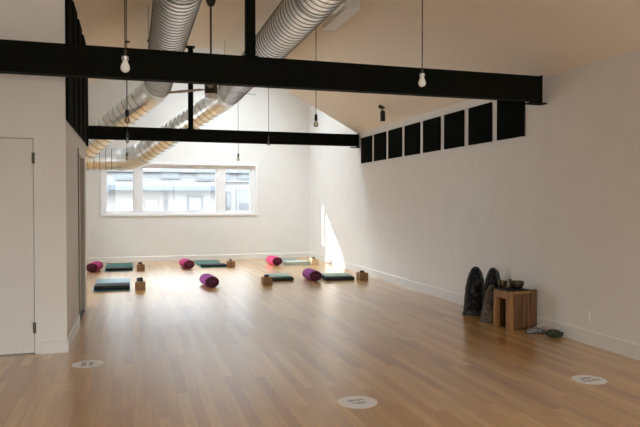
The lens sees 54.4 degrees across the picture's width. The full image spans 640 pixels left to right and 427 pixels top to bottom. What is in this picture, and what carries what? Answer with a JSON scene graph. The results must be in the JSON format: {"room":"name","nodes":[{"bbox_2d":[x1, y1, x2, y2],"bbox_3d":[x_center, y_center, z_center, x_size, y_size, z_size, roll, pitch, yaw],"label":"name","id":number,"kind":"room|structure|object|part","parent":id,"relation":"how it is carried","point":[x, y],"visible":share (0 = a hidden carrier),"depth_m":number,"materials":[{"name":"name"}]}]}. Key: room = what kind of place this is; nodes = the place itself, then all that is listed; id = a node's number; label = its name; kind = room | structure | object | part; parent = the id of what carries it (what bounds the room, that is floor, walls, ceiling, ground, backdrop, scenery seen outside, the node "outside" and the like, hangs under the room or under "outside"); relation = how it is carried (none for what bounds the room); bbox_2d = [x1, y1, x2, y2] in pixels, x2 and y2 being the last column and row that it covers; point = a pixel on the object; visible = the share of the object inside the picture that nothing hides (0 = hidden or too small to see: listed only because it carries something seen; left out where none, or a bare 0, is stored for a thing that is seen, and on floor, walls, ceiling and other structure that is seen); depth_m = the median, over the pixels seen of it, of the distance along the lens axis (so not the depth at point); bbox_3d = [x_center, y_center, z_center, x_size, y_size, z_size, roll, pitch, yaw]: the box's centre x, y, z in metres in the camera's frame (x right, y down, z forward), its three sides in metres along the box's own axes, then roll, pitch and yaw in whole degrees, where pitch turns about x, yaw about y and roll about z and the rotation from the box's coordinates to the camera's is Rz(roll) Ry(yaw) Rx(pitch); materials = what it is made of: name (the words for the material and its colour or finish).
{"room":"exercise studio","nodes":[
{"label":"exercise studio","id":0,"kind":"room"},
{"bbox_2d":[0,0,67,355],"bbox_3d":[-3.294,-0.511,6.006,1.570,3.800,0.100,0,1,-17],"label":"wall","id":1,"kind":"structure","parent":0,"point":[33,107],"depth_m":6.13,"materials":[{"name":"paint"}]},
{"bbox_2d":[0,138,35,354],"bbox_3d":[-3.246,0.326,5.997,0.927,2.124,0.155,0,1,-17],"label":"door","id":2,"kind":"structure","parent":1,"relation":"in","point":[17,156],"depth_m":6.08,"materials":[{"name":"paint"}]},
{"bbox_2d":[40,340,66,353],"bbox_3d":[-2.646,1.326,6.176,0.250,0.120,0.014,0,1,-17],"label":"baseboard","id":3,"kind":"structure","parent":1,"relation":"attached to","point":[46,347],"depth_m":6.17,"materials":[{"name":"paint"}]},
{"bbox_2d":[66,16,86,335],"bbox_3d":[-2.994,-0.530,7.554,0.100,3.780,2.690,0,1,-17],"label":"wall","id":4,"kind":"structure","parent":0,"point":[74,141],"depth_m":6.90,"materials":[{"name":"paint"}]},
{"bbox_2d":[67,315,79,351],"bbox_3d":[-2.722,1.308,6.885,0.014,0.130,1.410,0,1,-17],"label":"baseboard","id":5,"kind":"structure","parent":4,"relation":"attached to","point":[70,339],"depth_m":6.74,"materials":[{"name":"paint"}]},
{"bbox_2d":[65,0,88,145],"bbox_3d":[-2.927,-1.650,7.548,0.031,1.420,2.880,0,1,-17],"label":"slatted screen","id":6,"kind":"object","parent":4,"relation":"attached to","point":[76,88],"visible":0.83,"depth_m":7.05,"materials":[{"name":"black wood"}]},
{"bbox_2d":[78,148,84,320],"bbox_3d":[-3.128,0.276,8.040,0.114,2.150,1.050,0,1,-17],"label":"door","id":7,"kind":"structure","parent":4,"relation":"in","point":[81,213],"depth_m":8.52,"materials":[{"name":"paint"}]},
{"bbox_3d":[-3.142,1.346,8.082,0.100,0.009,1.000,0,1,-17],"label":"sill","id":8,"kind":"part","parent":7,"relation":"part of","materials":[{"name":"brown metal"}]},
{"bbox_2d":[79,150,85,310],"bbox_3d":[-3.098,0.275,8.110,0.012,2.150,1.074,0,1,-17],"label":"trim","id":9,"kind":"structure","parent":4,"relation":"attached to","point":[81,154],"depth_m":8.57,"materials":[{"name":"paint"}]},
{"bbox_2d":[86,48,308,257],"bbox_3d":[-3.577,-1.596,15.972,7.200,5.600,0.200,0,1,-17],"label":"wall","id":10,"kind":"structure","parent":0,"point":[280,224],"depth_m":16.21,"materials":[{"name":"paint"}]},
{"bbox_2d":[100,162,256,215],"bbox_3d":[-3.556,-0.620,15.955,3.920,1.350,0.160,0,1,-17],"label":"window","id":11,"kind":"structure","parent":10,"relation":"in","point":[219,170],"depth_m":15.99,"materials":[{"name":"plastic"}]},
{"bbox_2d":[86,252,308,262],"bbox_3d":[-3.553,1.141,15.918,6.786,0.130,0.014,0,1,-17],"label":"baseboard","id":12,"kind":"structure","parent":10,"relation":"attached to","point":[306,254],"depth_m":16.02,"materials":[{"name":"paint"}]},
{"bbox_2d":[0,257,639,426],"bbox_3d":[-0.824,1.432,6.908,7.200,0.120,19.250,0,1,-17],"label":"floor","id":13,"kind":"structure","parent":0,"point":[178,351],"depth_m":5.81,"materials":[{"name":"brown wood"}]},
{"bbox_2d":[72,360,103,367],"bbox_3d":[-2.149,1.393,5.760,0.280,0.002,0.280,0,1,-15],"label":"floor sticker","id":14,"kind":"object","parent":13,"relation":"on","point":[88,363],"visible":1,"depth_m":5.75,"materials":[{"name":"white plastic"}]},
{"bbox_2d":[86,261,102,271],"bbox_3d":[-4.885,1.150,13.481,0.264,0.202,0.570,0,1,-7],"label":"bolster","id":15,"kind":"object","parent":13,"relation":"on","point":[94,266],"visible":0.98,"depth_m":13.24,"materials":[{"name":"fabric"}]},
{"bbox_3d":[-4.855,1.155,13.227,0.234,0.180,0.014,0,1,-7],"label":"panel","id":16,"kind":"part","parent":15,"relation":"part of","materials":[{"name":"fabric"}]},
{"bbox_2d":[92,278,129,291],"bbox_3d":[-3.757,1.285,11.275,0.610,0.011,1.750,0,1,-17],"label":"yoga mat","id":17,"kind":"object","parent":13,"relation":"on","point":[112,280],"visible":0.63,"depth_m":11.69,"materials":[{"name":"blue rubber"}]},
{"bbox_2d":[94,282,129,290],"bbox_3d":[-3.568,1.253,10.684,0.570,0.082,0.373,0,1,-17],"label":"folded blanket","id":18,"kind":"object","parent":17,"relation":"on","point":[125,285],"visible":1,"depth_m":10.55,"materials":[{"name":"grey fabric"}]},
{"bbox_2d":[104,263,132,271],"bbox_3d":[-4.614,1.229,14.306,0.610,0.011,1.850,0,1,-17],"label":"yoga mat","id":19,"kind":"object","parent":13,"relation":"on","point":[108,264],"visible":0.71,"depth_m":14.63,"materials":[{"name":"teal rubber"}]},
{"bbox_2d":[105,267,132,270],"bbox_3d":[-4.412,1.213,13.670,0.560,0.050,0.327,0,1,-17],"label":"folded blanket","id":20,"kind":"object","parent":19,"relation":"on","point":[107,268],"visible":1,"depth_m":13.53,"materials":[{"name":"grey fabric"}]},
{"bbox_2d":[135,281,139,290],"bbox_3d":[-3.116,1.231,10.627,0.084,0.145,0.200,0,1,-17],"label":"block","id":21,"kind":"object","parent":13,"relation":"on","point":[137,284],"visible":0.84,"depth_m":10.53,"materials":[{"name":"brown wood"}]},
{"bbox_2d":[140,280,145,289],"bbox_3d":[-3.033,1.231,10.652,0.084,0.145,0.200,0,1,-17],"label":"block","id":22,"kind":"object","parent":13,"relation":"on","point":[143,283],"visible":0.89,"depth_m":10.56,"materials":[{"name":"brown wood"}]},
{"bbox_2d":[141,263,144,270],"bbox_3d":[-3.885,1.175,13.632,0.084,0.145,0.200,0,1,-17],"label":"block","id":23,"kind":"object","parent":13,"relation":"on","point":[142,264],"visible":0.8,"depth_m":13.54,"materials":[{"name":"brown wood"}]},
{"bbox_2d":[179,258,194,268],"bbox_3d":[-3.027,1.138,14.149,0.264,0.202,0.570,0,1,-24],"label":"bolster","id":24,"kind":"object","parent":13,"relation":"on","point":[186,263],"visible":1,"depth_m":13.93,"materials":[{"name":"fabric"}]},
{"bbox_3d":[-2.924,1.143,13.914,0.234,0.180,0.014,0,1,-24],"label":"panel","id":25,"kind":"part","parent":24,"relation":"part of","materials":[{"name":"fabric"}]},
{"bbox_2d":[193,260,221,267],"bbox_3d":[-2.665,1.215,15.046,0.610,0.011,1.800,0,1,-17],"label":"yoga mat","id":26,"kind":"object","parent":13,"relation":"on","point":[198,262],"visible":0.7,"depth_m":15.35,"materials":[{"name":"teal rubber"}]},
{"bbox_2d":[201,263,226,266],"bbox_3d":[-2.469,1.199,14.430,0.560,0.050,0.327,0,1,-17],"label":"folded blanket","id":27,"kind":"object","parent":26,"relation":"on","point":[215,264],"visible":1,"depth_m":14.33,"materials":[{"name":"grey fabric"}]},
{"bbox_2d":[199,273,218,287],"bbox_3d":[-1.976,1.194,11.094,0.264,0.202,0.570,0,1,-22],"label":"bolster","id":28,"kind":"object","parent":13,"relation":"on","point":[208,280],"visible":1,"depth_m":10.87,"materials":[{"name":"purple fabric"}]},
{"bbox_3d":[-1.880,1.199,10.856,0.234,0.180,0.014,0,1,-22],"label":"panel","id":29,"kind":"part","parent":28,"relation":"part of","materials":[{"name":"fabric"}]},
{"bbox_2d":[261,276,267,284],"bbox_3d":[-1.011,1.219,11.283,0.084,0.145,0.200,0,1,-17],"label":"block","id":30,"kind":"object","parent":13,"relation":"on","point":[264,280],"visible":0.91,"depth_m":11.19,"materials":[{"name":"brown wood"}]},
{"bbox_2d":[268,276,271,284],"bbox_3d":[-0.927,1.218,11.308,0.084,0.145,0.200,0,1,-17],"label":"block","id":31,"kind":"object","parent":13,"relation":"on","point":[269,277],"visible":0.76,"depth_m":11.21,"materials":[{"name":"brown wood"}]},
{"bbox_2d":[266,255,281,264],"bbox_3d":[-1.099,1.123,14.920,0.264,0.202,0.570,0,1,-22],"label":"bolster","id":32,"kind":"object","parent":13,"relation":"on","point":[274,260],"visible":1,"depth_m":14.70,"materials":[{"name":"fabric"}]},
{"bbox_3d":[-1.004,1.129,14.682,0.234,0.180,0.014,0,1,-22],"label":"panel","id":33,"kind":"part","parent":32,"relation":"part of","materials":[{"name":"fabric"}]},
{"bbox_2d":[272,277,293,280],"bbox_3d":[-0.797,1.246,12.077,0.440,0.058,0.612,0,1,-17],"label":"folded blanket","id":34,"kind":"object","parent":13,"relation":"on","point":[281,278],"visible":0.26,"depth_m":11.80,"materials":[{"name":"grey fabric"}]},
{"bbox_2d":[265,273,290,277],"bbox_3d":[-0.816,1.204,12.103,0.400,0.021,0.530,0,1,-17],"label":"mat","id":35,"kind":"object","parent":34,"relation":"on","point":[273,275],"visible":0.88,"depth_m":12.00,"materials":[{"name":"green rubber"}]},
{"bbox_2d":[281,258,310,264],"bbox_3d":[-0.748,1.204,15.651,0.610,0.011,1.750,0,1,-17],"label":"yoga mat","id":36,"kind":"object","parent":13,"relation":"on","point":[283,259],"visible":0.41,"depth_m":15.88,"materials":[{"name":"green rubber"}]},
{"bbox_2d":[283,260,309,264],"bbox_3d":[-0.576,1.183,15.078,0.580,0.058,0.387,0,1,-17],"label":"folded blanket","id":37,"kind":"object","parent":36,"relation":"on","point":[294,261],"visible":1,"depth_m":14.96,"materials":[{"name":"beige fabric"}]},
{"bbox_2d":[302,268,321,280],"bbox_3d":[-0.152,1.178,11.979,0.264,0.202,0.570,0,1,-17],"label":"bolster","id":38,"kind":"object","parent":13,"relation":"on","point":[311,274],"visible":1,"depth_m":11.75,"materials":[{"name":"purple fabric"}]},
{"bbox_3d":[-0.078,1.183,11.734,0.234,0.180,0.014,0,1,-17],"label":"panel","id":39,"kind":"part","parent":38,"relation":"part of","materials":[{"name":"fabric"}]},
{"bbox_2d":[310,258,314,264],"bbox_3d":[-0.183,1.152,14.906,0.084,0.145,0.200,0,1,-17],"label":"block","id":40,"kind":"object","parent":13,"relation":"on","point":[312,261],"visible":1,"depth_m":14.82,"materials":[{"name":"brown wood"}]},
{"bbox_2d":[322,276,353,280],"bbox_3d":[0.318,1.244,12.176,0.560,0.058,0.609,0,1,-14],"label":"folded blanket","id":41,"kind":"object","parent":13,"relation":"on","point":[323,277],"visible":0.44,"depth_m":11.88,"materials":[{"name":"grey fabric"}]},
{"bbox_2d":[321,273,352,276],"bbox_3d":[0.314,1.203,12.182,0.530,0.021,0.501,0,1,-14],"label":"mat","id":42,"kind":"object","parent":41,"relation":"on","point":[323,274],"visible":0.88,"depth_m":12.01,"materials":[{"name":"green rubber"}]},
{"bbox_2d":[337,396,377,408],"bbox_3d":[0.281,1.413,4.666,0.300,0.002,0.300,0,1,-20],"label":"floor sticker","id":43,"kind":"object","parent":13,"relation":"on","point":[358,402],"visible":1,"depth_m":4.65,"materials":[{"name":"white plastic"}]},
{"bbox_2d":[356,272,363,280],"bbox_3d":[0.773,1.206,11.967,0.084,0.145,0.200,0,1,-17],"label":"block","id":44,"kind":"object","parent":13,"relation":"on","point":[359,276],"visible":0.91,"depth_m":11.88,"materials":[{"name":"brown wood"}]},
{"bbox_2d":[364,272,367,279],"bbox_3d":[0.856,1.206,11.992,0.084,0.145,0.200,0,1,-17],"label":"block","id":45,"kind":"object","parent":13,"relation":"on","point":[365,273],"visible":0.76,"depth_m":11.90,"materials":[{"name":"brown wood"}]},
{"bbox_2d":[462,266,483,315],"bbox_3d":[2.058,1.023,8.273,0.326,0.648,0.224,0,1,13],"label":"sculpture","id":46,"kind":"object","parent":13,"relation":"on","point":[474,288],"visible":0.9,"depth_m":8.29,"materials":[{"name":"stone"}]},
{"bbox_2d":[480,285,494,323],"bbox_3d":[2.151,1.127,7.728,0.284,0.460,0.159,0,1,1],"label":"sculpture","id":47,"kind":"object","parent":13,"relation":"on","point":[487,309],"visible":0.51,"depth_m":7.71,"materials":[{"name":"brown stone"}]},
{"bbox_2d":[482,268,500,306],"bbox_3d":[2.235,1.023,8.016,0.312,0.658,0.192,1,1,33],"label":"sculpture","id":48,"kind":"object","parent":13,"relation":"on","point":[492,277],"visible":0.41,"depth_m":8.03,"materials":[{"name":"stone"}]},
{"bbox_2d":[493,289,536,330],"bbox_3d":[2.330,1.131,7.434,0.402,0.463,0.308,0,1,-20],"label":"wooden stool","id":49,"kind":"object","parent":13,"relation":"on","point":[517,310],"visible":0.79,"depth_m":7.32,"materials":[{"name":"brown wood"}]},
{"bbox_3d":[2.129,1.149,7.500,0.062,0.425,0.045,0,1,-20],"label":"leg post","id":50,"kind":"part","parent":49,"relation":"part of","materials":[{"name":"brown wood"}]},
{"bbox_3d":[2.159,0.968,7.369,0.036,0.062,0.300,0,1,-20],"label":"rail","id":51,"kind":"part","parent":49,"relation":"part of","materials":[{"name":"brown wood"}]},
{"bbox_3d":[2.214,1.153,7.264,0.062,0.425,0.062,0,1,-20],"label":"leg post","id":52,"kind":"part","parent":49,"relation":"part of","materials":[{"name":"brown wood"}]},
{"bbox_2d":[493,287,529,291],"bbox_3d":[2.285,0.925,7.411,0.315,0.061,0.326,0,1,-20],"label":"cloth cover","id":53,"kind":"object","parent":49,"relation":"on","point":[508,289],"visible":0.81,"depth_m":7.36,"materials":[{"name":"black fabric"}]},
{"bbox_2d":[498,280,506,287],"bbox_3d":[2.197,0.852,7.486,0.107,0.085,0.107,0,1,-17],"label":"bowl","id":54,"kind":"object","parent":53,"relation":"on","point":[502,283],"visible":1,"depth_m":7.45,"materials":[{"name":"gold metal"}]},
{"bbox_2d":[509,280,523,288],"bbox_3d":[2.338,0.850,7.398,0.173,0.092,0.173,0,1,-17],"label":"bowl","id":55,"kind":"object","parent":53,"relation":"on","point":[515,284],"visible":1,"depth_m":7.34,"materials":[{"name":"gold metal"}]},
{"bbox_2d":[525,324,545,332],"bbox_3d":[2.478,1.320,7.119,0.250,0.096,0.110,0,1,-5],"label":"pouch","id":56,"kind":"object","parent":13,"relation":"on","point":[535,329],"visible":0.94,"depth_m":7.08,"materials":[{"name":"grey fabric"}]},
{"bbox_2d":[545,329,563,337],"bbox_3d":[2.599,1.328,6.904,0.198,0.090,0.126,0,1,13],"label":"crumpled cloth","id":57,"kind":"object","parent":13,"relation":"on","point":[553,333],"visible":1,"depth_m":6.87,"materials":[{"name":"green fabric"}]},
{"bbox_2d":[571,375,606,384],"bbox_3d":[2.272,1.402,5.252,0.280,0.002,0.280,0,1,-21],"label":"floor sticker","id":58,"kind":"object","parent":13,"relation":"on","point":[587,379],"visible":1,"depth_m":5.25,"materials":[{"name":"white plastic"}]},
{"bbox_2d":[73,0,639,133],"bbox_3d":[-0.246,-2.386,4.923,7.200,1.730,15.250,0,1,-17],"label":"ceiling","id":59,"kind":"structure","parent":0,"point":[546,38],"depth_m":7.77,"materials":[{"name":"paint"}]},
{"bbox_2d":[120,0,129,72],"bbox_3d":[-1.310,-1.822,4.168,0.100,1.749,0.100,0,1,-17],"label":"pendant bulb","id":60,"kind":"object","parent":59,"relation":"hanging from","point":[125,67],"visible":1,"depth_m":4.17,"materials":[{"name":"glass"}]},
{"bbox_3d":[-1.310,-1.888,4.166,0.008,1.597,0.008,-1,1,-39],"label":"cord","id":61,"kind":"part","parent":60,"relation":"part of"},
{"bbox_3d":[-1.310,-0.989,4.183,0.061,0.082,0.060,0,1,-17],"label":"bulb","id":62,"kind":"part","parent":60,"relation":"part of","materials":[{"name":"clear glass"}]},
{"bbox_2d":[124,0,129,123],"bbox_3d":[-2.216,-1.888,7.132,0.100,1.716,0.100,0,1,-17],"label":"pendant bulb","id":63,"kind":"object","parent":59,"relation":"hanging from","point":[126,110],"visible":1,"depth_m":7.13,"materials":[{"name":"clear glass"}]},
{"bbox_2d":[125,109,128,116],"bbox_3d":[-2.216,-1.154,7.145,0.042,0.087,0.041,0,1,-17],"label":"socket","id":64,"kind":"object","parent":63,"relation":"attached to","point":[126,111],"depth_m":7.13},
{"bbox_3d":[-2.216,-1.954,7.130,0.008,1.564,0.008,-1,1,-39],"label":"cord","id":65,"kind":"part","parent":63,"relation":"part of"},
{"bbox_2d":[126,41,129,142],"bbox_3d":[-3.129,-1.968,10.093,0.100,1.646,0.100,0,1,-17],"label":"pendant bulb","id":66,"kind":"object","parent":59,"relation":"hanging from","point":[127,133],"visible":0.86,"depth_m":10.10,"materials":[{"name":"clear glass"}]},
{"bbox_2d":[86,0,201,162],"bbox_3d":[-2.624,-1.953,6.178,2.964,2.363,14.614,0,1,-17],"label":"spiral duct","id":67,"kind":"object","parent":59,"relation":"hanging from","point":[172,21],"visible":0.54,"depth_m":8.42,"materials":[{"name":"metal"}]},
{"bbox_2d":[167,0,254,99],"bbox_3d":[-1.519,-2.436,9.062,1.337,1.504,1.218,0,1,-17],"label":"ceiling fan","id":68,"kind":"object","parent":59,"relation":"hanging from","point":[211,93],"visible":0.78,"depth_m":9.16,"materials":[{"name":"brown metal"}]},
{"bbox_3d":[-2.010,-1.839,9.341,0.670,0.024,0.110,0,1,20],"label":"blade","id":69,"kind":"part","parent":68,"relation":"part of","materials":[{"name":"brown wood"}]},
{"bbox_3d":[-1.611,-2.500,9.184,0.028,1.180,0.027,0,1,-17],"label":"down rod","id":70,"kind":"part","parent":68,"relation":"part of","materials":[{"name":"brown metal"}]},
{"bbox_3d":[-1.611,-1.863,9.195,0.190,0.195,0.188,0,1,-17],"label":"motor","id":71,"kind":"part","parent":68,"relation":"part of","materials":[{"name":"brown metal"}]},
{"bbox_2d":[86,0,360,170],"bbox_3d":[-0.732,-2.003,7.788,3.844,2.324,16.400,-1,1,-31],"label":"spiral duct","id":72,"kind":"object","parent":59,"relation":"hanging from","point":[291,22],"visible":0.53,"depth_m":8.51,"materials":[{"name":"metal"}]},
{"bbox_2d":[322,0,360,30],"bbox_3d":[0.117,-2.560,7.756,0.465,0.288,0.980,0,1,-17],"label":"register","id":73,"kind":"object","parent":72,"relation":"attached to","point":[348,8],"depth_m":7.62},
{"bbox_2d":[267,88,269,145],"bbox_3d":[-0.891,-2.044,10.768,0.100,1.733,0.100,0,1,-17],"label":"pendant bulb","id":74,"kind":"object","parent":59,"relation":"hanging from","point":[268,138],"visible":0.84,"depth_m":10.77,"materials":[{"name":"clear glass"}]},
{"bbox_3d":[-0.891,-2.110,10.767,0.008,1.581,0.008,0,1,6],"label":"cord","id":75,"kind":"part","parent":74,"relation":"part of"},
{"bbox_2d":[314,114,317,126],"bbox_3d":[-0.051,-1.986,7.940,0.100,1.761,0.100,0,1,-17],"label":"pendant bulb","id":76,"kind":"object","parent":59,"relation":"hanging from","point":[315,116],"visible":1,"depth_m":7.95,"materials":[{"name":"clear glass"}]},
{"bbox_2d":[378,105,384,120],"bbox_3d":[1.089,-1.766,10.892,0.124,0.305,0.139,0,1,-17],"label":"ceiling spotlight","id":77,"kind":"object","parent":59,"relation":"attached to","point":[382,113],"visible":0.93,"depth_m":10.84,"materials":[{"name":"black metal"}]},
{"bbox_2d":[418,0,425,86],"bbox_3d":[0.830,-1.919,5.042,0.100,1.780,0.100,0,1,-17],"label":"pendant bulb","id":78,"kind":"object","parent":59,"relation":"hanging from","point":[422,82],"visible":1,"depth_m":5.04,"materials":[{"name":"glass"}]},
{"bbox_3d":[0.830,-1.071,5.058,0.061,0.082,0.060,0,1,-17],"label":"bulb","id":79,"kind":"part","parent":78,"relation":"part of","materials":[{"name":"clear glass"}]},
{"bbox_3d":[0.830,-1.986,5.041,0.008,1.628,0.008,0,1,6],"label":"cord","id":80,"kind":"part","parent":78,"relation":"part of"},
{"bbox_2d":[309,49,639,343],"bbox_3d":[2.556,-1.444,7.771,0.200,5.600,19.050,0,1,-17],"label":"wall","id":81,"kind":"structure","parent":0,"point":[554,208],"depth_m":7.60,"materials":[{"name":"paint"}]},
{"bbox_2d":[88,125,359,147],"bbox_3d":[-2.418,-1.511,12.166,6.778,0.289,0.140,0,1,-17],"label":"steel beam","id":82,"kind":"structure","parent":81,"relation":"attached to","point":[94,132],"depth_m":12.24,"materials":[{"name":"black metal"}]},
{"bbox_2d":[186,45,194,128],"bbox_3d":[-2.519,-2.444,12.107,0.170,1.599,0.160,0,1,-17],"label":"steel post","id":83,"kind":"object","parent":82,"relation":"on","point":[190,48],"visible":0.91,"depth_m":12.07,"materials":[{"name":"black metal"}]},
{"bbox_2d":[0,39,546,104],"bbox_3d":[-0.635,-1.410,6.260,6.778,0.326,0.140,0,1,-17],"label":"steel beam","id":84,"kind":"structure","parent":81,"relation":"attached to","point":[19,57],"depth_m":6.19,"materials":[{"name":"black metal"}]},
{"bbox_2d":[244,0,257,56],"bbox_3d":[-0.701,-2.349,6.223,0.170,1.572,0.160,0,1,-17],"label":"steel post","id":85,"kind":"object","parent":84,"relation":"on","point":[250,14],"visible":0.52,"depth_m":6.19,"materials":[{"name":"black metal"}]},
{"bbox_3d":[2.511,-1.435,7.209,0.060,0.312,0.140,0,1,-17],"label":"plate","id":86,"kind":"part","parent":84,"relation":"part of","materials":[{"name":"black paint"}]},
{"bbox_2d":[361,135,371,162],"bbox_3d":[0.948,-1.303,12.704,0.023,0.525,0.584,0,1,-17],"label":"acoustic panel","id":87,"kind":"object","parent":81,"relation":"attached to","point":[366,142],"visible":1,"depth_m":12.67,"materials":[{"name":"black fabric"}]},
{"bbox_2d":[374,131,385,160],"bbox_3d":[1.156,-1.290,12.013,0.023,0.525,0.584,0,1,-17],"label":"acoustic panel","id":88,"kind":"object","parent":81,"relation":"attached to","point":[380,138],"visible":1,"depth_m":11.96,"materials":[{"name":"black fabric"}]},
{"bbox_2d":[388,127,401,158],"bbox_3d":[1.365,-1.277,11.322,0.023,0.525,0.584,0,1,-17],"label":"acoustic panel","id":89,"kind":"object","parent":81,"relation":"attached to","point":[394,135],"visible":1,"depth_m":11.28,"materials":[{"name":"black fabric"}]},
{"bbox_2d":[404,122,419,155],"bbox_3d":[1.574,-1.264,10.631,0.023,0.525,0.584,0,1,-17],"label":"acoustic panel","id":90,"kind":"object","parent":81,"relation":"attached to","point":[412,131],"visible":1,"depth_m":10.59,"materials":[{"name":"black fabric"}]},
{"bbox_2d":[423,116,440,152],"bbox_3d":[1.782,-1.252,9.940,0.023,0.525,0.584,0,1,-17],"label":"acoustic panel","id":91,"kind":"object","parent":81,"relation":"attached to","point":[431,127],"visible":1,"depth_m":9.88,"materials":[{"name":"black fabric"}]},
{"bbox_2d":[444,110,464,148],"bbox_3d":[1.991,-1.239,9.249,0.023,0.525,0.584,0,1,-17],"label":"acoustic panel","id":92,"kind":"object","parent":81,"relation":"attached to","point":[454,123],"visible":1,"depth_m":9.21,"materials":[{"name":"black fabric"}]},
{"bbox_2d":[309,252,639,360],"bbox_3d":[2.424,1.279,7.886,0.014,0.150,18.850,0,1,-17],"label":"baseboard","id":93,"kind":"structure","parent":81,"relation":"attached to","point":[609,343],"depth_m":7.22,"materials":[{"name":"paint"}]},
{"bbox_2d":[468,102,491,144],"bbox_3d":[2.200,-1.226,8.558,0.023,0.525,0.584,0,1,-17],"label":"acoustic panel","id":94,"kind":"object","parent":81,"relation":"attached to","point":[479,117],"visible":1,"depth_m":8.52,"materials":[{"name":"black fabric"}]},
{"bbox_2d":[497,100,524,140],"bbox_3d":[2.409,-1.213,7.867,0.023,0.525,0.584,0,1,-17],"label":"acoustic panel","id":95,"kind":"object","parent":81,"relation":"attached to","point":[510,114],"visible":0.76,"depth_m":7.85,"materials":[{"name":"black fabric"}]},
{"bbox_2d":[585,310,589,321],"bbox_3d":[2.824,1.079,6.567,0.009,0.116,0.072,0,1,-17],"label":"wall outlet","id":96,"kind":"object","parent":81,"relation":"attached to","point":[587,312],"visible":1,"depth_m":6.56,"materials":[{"name":"plastic"}]},
{"label":"outside","id":97,"kind":"structure","parent":0,"visible":0},
{"bbox_3d":[-8.669,4.408,37.452,85.000,0.200,43.450,0,1,-17],"label":"ground","id":98,"kind":"structure","parent":97,"visible":0},
{"bbox_2d":[107,185,215,210],"bbox_3d":[-8.749,1.740,24.345,9.300,5.620,4.400,0,1,-17],"label":"house","id":99,"kind":"structure","parent":98,"relation":"on","point":[119,197],"depth_m":23.25,"materials":[{"name":"paint"}]},
{"bbox_3d":[-4.729,-0.371,23.566,0.450,0.470,0.020,0,1,-17],"label":"pane","id":100,"kind":"part","parent":99,"relation":"part of","materials":[{"name":"glass"}]},
{"bbox_2d":[107,168,248,185],"bbox_3d":[-8.469,-0.772,34.962,28.000,10.250,6.150,0,1,-17],"label":"house","id":101,"kind":"structure","parent":98,"relation":"on","point":[151,176],"depth_m":32.11,"materials":[{"name":"paint"}]},
{"bbox_3d":[-9.757,-1.857,31.423,0.900,0.190,0.020,0,1,-17],"label":"pane","id":102,"kind":"part","parent":101,"relation":"part of","materials":[{"name":"glass"}]},
{"bbox_3d":[-7.699,-2.043,32.041,0.800,0.340,0.020,0,1,-17],"label":"pane","id":103,"kind":"part","parent":101,"relation":"part of","materials":[{"name":"clear glass"}]},
{"bbox_3d":[-7.602,-2.134,32.064,28.000,0.040,0.150,0,1,-17],"label":"cornice","id":104,"kind":"part","parent":101,"relation":"part of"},
{"bbox_3d":[-5.593,-2.055,32.677,1.600,0.540,0.020,0,1,-17],"label":"pane","id":105,"kind":"part","parent":101,"relation":"part of","materials":[{"name":"glass"}]},
{"bbox_3d":[-3.774,-2.090,33.226,1.000,0.490,0.020,0,1,-17],"label":"pane","id":106,"kind":"part","parent":101,"relation":"part of","materials":[{"name":"clear glass"}]},
{"bbox_2d":[205,180,248,210],"bbox_3d":[-0.601,1.542,28.526,8.680,5.860,5.100,0,1,-17],"label":"house","id":107,"kind":"structure","parent":98,"relation":"on","point":[236,192],"depth_m":25.07,"materials":[{"name":"paint"}]},
{"bbox_3d":[-3.671,-0.531,24.938,0.130,0.580,0.020,0,1,-17],"label":"pane","id":108,"kind":"part","parent":107,"relation":"part of","materials":[{"name":"glass"}]},
{"bbox_3d":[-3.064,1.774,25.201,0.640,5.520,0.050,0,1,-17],"label":"door","id":109,"kind":"part","parent":107,"relation":"part of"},
{"bbox_3d":[-3.063,-0.290,25.126,0.380,0.250,0.020,0,1,-17],"label":"door panel","id":110,"kind":"part","parent":107,"relation":"part of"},
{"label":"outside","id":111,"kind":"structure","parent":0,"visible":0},
{"bbox_2d":[107,176,231,177],"bbox_3d":[-6.214,-1.246,20.563,60.000,0.091,0.024,0,1,-17],"label":"power line","id":112,"kind":"object","parent":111,"point":[107,176],"visible":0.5,"depth_m":21.01,"materials":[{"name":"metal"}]}
]}

